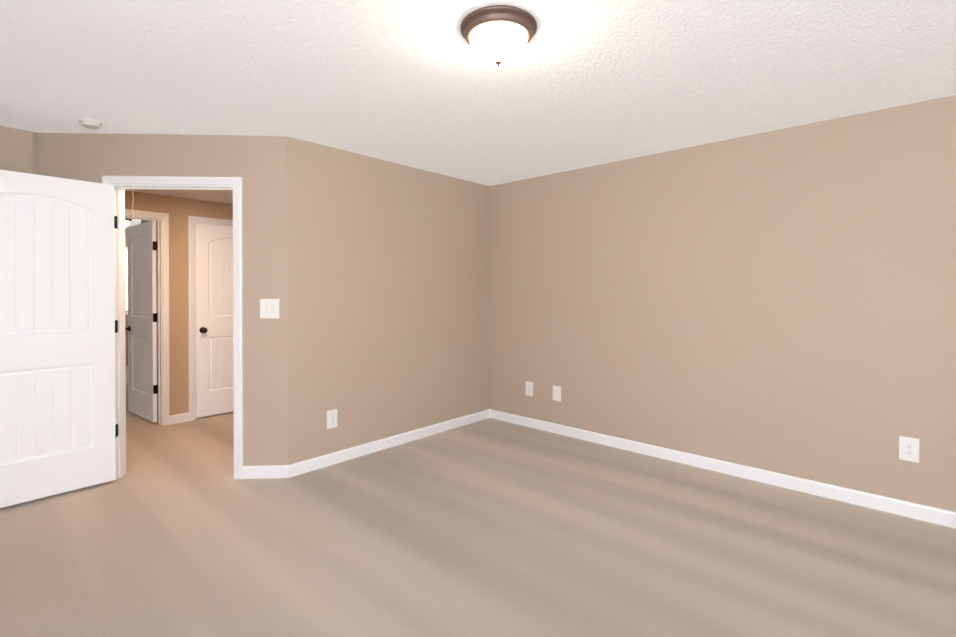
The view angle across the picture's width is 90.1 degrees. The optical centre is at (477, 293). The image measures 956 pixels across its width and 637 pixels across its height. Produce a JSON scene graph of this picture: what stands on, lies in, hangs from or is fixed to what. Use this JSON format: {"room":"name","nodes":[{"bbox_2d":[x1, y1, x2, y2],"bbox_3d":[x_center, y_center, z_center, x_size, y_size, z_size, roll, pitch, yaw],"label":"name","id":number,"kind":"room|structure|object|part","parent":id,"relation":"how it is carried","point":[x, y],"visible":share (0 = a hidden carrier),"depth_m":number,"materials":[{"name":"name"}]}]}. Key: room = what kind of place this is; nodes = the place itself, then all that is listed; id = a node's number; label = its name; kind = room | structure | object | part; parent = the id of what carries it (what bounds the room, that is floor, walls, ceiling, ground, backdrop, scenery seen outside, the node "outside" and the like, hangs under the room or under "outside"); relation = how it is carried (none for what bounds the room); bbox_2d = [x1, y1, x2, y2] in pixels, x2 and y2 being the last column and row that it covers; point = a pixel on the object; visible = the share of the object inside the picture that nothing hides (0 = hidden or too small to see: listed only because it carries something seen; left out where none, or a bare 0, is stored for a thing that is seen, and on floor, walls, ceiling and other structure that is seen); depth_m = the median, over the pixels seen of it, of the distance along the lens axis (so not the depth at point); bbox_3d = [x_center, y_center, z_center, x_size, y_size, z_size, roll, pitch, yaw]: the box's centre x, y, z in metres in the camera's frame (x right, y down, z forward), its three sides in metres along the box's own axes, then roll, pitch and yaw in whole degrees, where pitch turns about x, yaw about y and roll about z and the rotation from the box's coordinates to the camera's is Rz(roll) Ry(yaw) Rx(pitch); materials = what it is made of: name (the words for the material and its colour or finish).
{"room":"empty bedroom","nodes":[
{"label":"empty bedroom","id":0,"kind":"room"},
{"bbox_2d":[0,126,38,174],"bbox_3d":[-3.782,0.100,2.632,0.115,2.440,2.013,0,1,42],"label":"wall","id":1,"kind":"structure","parent":0,"point":[17,150],"depth_m":3.25,"materials":[{"name":"paint"}]},
{"bbox_2d":[33,132,38,173],"bbox_3d":[-3.451,0.092,3.727,1.103,2.440,0.115,0,1,42],"label":"wall","id":2,"kind":"structure","parent":0,"point":[34,152],"depth_m":3.32,"materials":[{"name":"paint"}]},
{"bbox_2d":[125,228,127,365],"bbox_3d":[-6.388,0.060,8.376,0.115,2.440,3.250,0,1,42],"label":"wall","id":3,"kind":"structure","parent":0,"point":[126,316],"depth_m":8.47,"materials":[{"name":"paint"}]},
{"bbox_2d":[125,247,127,314],"bbox_3d":[-6.179,-0.233,8.556,0.121,1.195,1.340,0,1,42],"label":"room window","id":4,"kind":"structure","parent":3,"relation":"in","point":[126,309],"depth_m":8.46,"materials":[{"name":"white paint"}]},
{"bbox_2d":[125,252,127,307],"bbox_3d":[-6.175,-0.246,8.552,0.043,1.014,1.190,0,1,42],"label":"blinds","id":5,"kind":"object","parent":4,"relation":"attached to","point":[126,280],"depth_m":8.48,"materials":[{"name":"white plastic"}]},
{"bbox_2d":[125,209,169,425],"bbox_3d":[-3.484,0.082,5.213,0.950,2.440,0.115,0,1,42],"label":"door frame","id":6,"kind":"structure","parent":0,"point":[143,221],"depth_m":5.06,"materials":[{"name":"paint"}]},
{"bbox_2d":[125,221,157,422],"bbox_3d":[-3.533,0.276,5.018,0.764,2.019,0.167,0,0,38],"label":"door","id":7,"kind":"structure","parent":6,"relation":"in","point":[142,339],"depth_m":4.96,"materials":[{"name":"white paint"}]},
{"bbox_3d":[-3.533,0.236,5.017,0.763,1.531,0.167,0,0,38],"label":"room door hardware","id":8,"kind":"part","parent":7,"relation":"part of","materials":[{"name":"white wood"}]},
{"bbox_2d":[39,133,287,465],"bbox_3d":[-2.239,0.094,3.432,1.750,2.440,0.115,0,0,-3],"label":"wall","id":9,"kind":"structure","parent":0,"point":[258,164],"depth_m":3.40,"materials":[{"name":"paint"}]},
{"bbox_2d":[0,170,115,507],"bbox_3d":[-2.807,0.272,3.028,0.035,2.054,0.814,0,1,40],"label":"door","id":10,"kind":"structure","parent":9,"relation":"in","point":[57,347],"depth_m":3.09,"materials":[{"name":"white paint"}]},
{"bbox_2d":[102,176,242,479],"bbox_3d":[-2.154,0.244,3.437,0.954,2.144,0.150,0,0,-3],"label":"door frame","id":11,"kind":"structure","parent":9,"relation":"attached to","point":[120,343],"depth_m":3.39,"materials":[{"name":"white paint"}]},
{"bbox_2d":[260,299,278,317],"bbox_3d":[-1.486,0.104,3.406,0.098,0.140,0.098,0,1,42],"label":"switch plate","id":12,"kind":"object","parent":9,"relation":"attached to","point":[269,308],"visible":1,"depth_m":3.40,"materials":[{"name":"white plastic"}]},
{"bbox_2d":[125,191,232,414],"bbox_3d":[-2.752,0.082,5.225,0.115,2.440,3.600,0,1,42],"label":"wall","id":13,"kind":"structure","parent":0,"point":[179,210],"depth_m":4.84,"materials":[{"name":"beige paint"}]},
{"bbox_2d":[170,412,188,424],"bbox_3d":[-3.025,1.262,4.839,0.012,0.090,0.186,0,1,42],"label":"baseboard","id":14,"kind":"structure","parent":13,"relation":"attached to","point":[179,418],"depth_m":4.83,"materials":[{"name":"white paint"}]},
{"bbox_2d":[188,216,232,420],"bbox_3d":[-2.711,0.273,5.270,0.116,2.058,0.796,0,1,42],"label":"door frame","id":15,"kind":"structure","parent":13,"relation":"attached to","point":[195,304],"depth_m":4.95,"materials":[{"name":"white paint"}]},
{"bbox_2d":[195,223,232,417],"bbox_3d":[-2.682,0.274,5.243,0.035,2.019,0.754,0,1,42],"label":"closet door","id":16,"kind":"structure","parent":13,"relation":"in","point":[214,317],"depth_m":5.09,"materials":[{"name":"white paint"}]},
{"bbox_2d":[199,327,206,332],"bbox_3d":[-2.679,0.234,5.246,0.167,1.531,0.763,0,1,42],"label":"hardware piece","id":17,"kind":"object","parent":16,"relation":"attached to","point":[203,330],"visible":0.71,"depth_m":4.97,"materials":[{"name":"black metal"}]},
{"bbox_2d":[125,190,232,203],"bbox_3d":[-1.950,-1.058,4.471,2.075,0.170,3.020,0,1,42],"label":"ceiling","id":18,"kind":"structure","parent":0,"point":[222,196],"depth_m":4.67,"materials":[{"name":"white paint"}]},
{"bbox_2d":[287,136,489,464],"bbox_3d":[-0.624,0.088,4.307,0.115,2.440,2.315,0,1,42],"label":"wall","id":19,"kind":"structure","parent":0,"point":[388,271],"depth_m":4.00,"materials":[{"name":"paint"}]},
{"bbox_2d":[327,409,336,428],"bbox_3d":[-1.122,0.963,3.677,0.008,0.140,0.089,0,1,42],"label":"outlet","id":20,"kind":"object","parent":19,"relation":"attached to","point":[331,418],"visible":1,"depth_m":3.67,"materials":[{"name":"white plastic"}]},
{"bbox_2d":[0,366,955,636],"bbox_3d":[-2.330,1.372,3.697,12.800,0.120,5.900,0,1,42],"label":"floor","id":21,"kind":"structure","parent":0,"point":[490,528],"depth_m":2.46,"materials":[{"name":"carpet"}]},
{"bbox_2d":[0,0,955,228],"bbox_3d":[-2.330,-1.188,3.680,12.800,0.120,5.900,0,1,42],"label":"ceiling","id":22,"kind":"structure","parent":0,"point":[576,84],"depth_m":2.42,"materials":[{"name":"white paint"}]},
{"bbox_2d":[78,119,102,128],"bbox_3d":[-2.530,-1.107,3.118,0.125,0.034,0.125,0,1,42],"label":"smoke detector","id":23,"kind":"object","parent":22,"relation":"attached to","point":[90,124],"visible":0.98,"depth_m":3.09,"materials":[{"name":"white plastic"}]},
{"bbox_2d":[125,219,131,225],"bbox_3d":[-5.430,-1.077,7.256,0.288,0.149,0.288,0,1,42],"label":"light","id":24,"kind":"object","parent":22,"relation":"attached to","point":[127,221],"visible":0.21,"depth_m":7.25,"materials":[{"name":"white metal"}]},
{"bbox_2d":[460,5,536,66],"bbox_3d":[0.086,-1.033,1.999,0.320,0.166,0.320,0,1,42],"label":"flush-mount light","id":25,"kind":"object","parent":22,"relation":"attached to","point":[497,35],"visible":1,"depth_m":1.91,"materials":[{"name":"white glass"}]},
{"bbox_3d":[0.086,-1.028,1.999,0.243,0.113,0.243,0,1,42],"label":"lamp shade","id":26,"kind":"part","parent":25,"relation":"part of","materials":[{"name":"white glass"}]},
{"bbox_2d":[489,95,955,511],"bbox_3d":[2.080,0.095,3.327,5.430,2.440,0.115,0,1,42],"label":"wall","id":27,"kind":"structure","parent":0,"point":[782,301],"depth_m":3.36,"materials":[{"name":"paint"}]},
{"bbox_2d":[526,381,532,395],"bbox_3d":[0.502,0.931,4.690,0.089,0.140,0.008,0,1,42],"label":"outlet","id":28,"kind":"object","parent":27,"relation":"attached to","point":[529,388],"visible":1,"depth_m":4.68,"materials":[{"name":"white plastic"}]},
{"bbox_2d":[553,385,560,401],"bbox_3d":[0.735,0.932,4.471,0.089,0.140,0.018,0,1,42],"label":"outlet","id":29,"kind":"object","parent":27,"relation":"attached to","point":[556,393],"visible":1,"depth_m":4.47,"materials":[{"name":"white plastic"}]},
{"bbox_2d":[243,409,955,527],"bbox_3d":[-0.190,1.283,1.742,6.402,0.090,5.300,0,1,42],"label":"baseboard","id":30,"kind":"structure","parent":27,"relation":"attached to","point":[943,517],"depth_m":3.53,"materials":[{"name":"white paint"}]},
{"bbox_2d":[899,436,918,462],"bbox_3d":[2.548,0.918,2.822,0.089,0.140,0.008,0,1,42],"label":"outlet","id":31,"kind":"object","parent":27,"relation":"attached to","point":[908,448],"visible":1,"depth_m":2.82,"materials":[{"name":"white plastic"}]}
]}

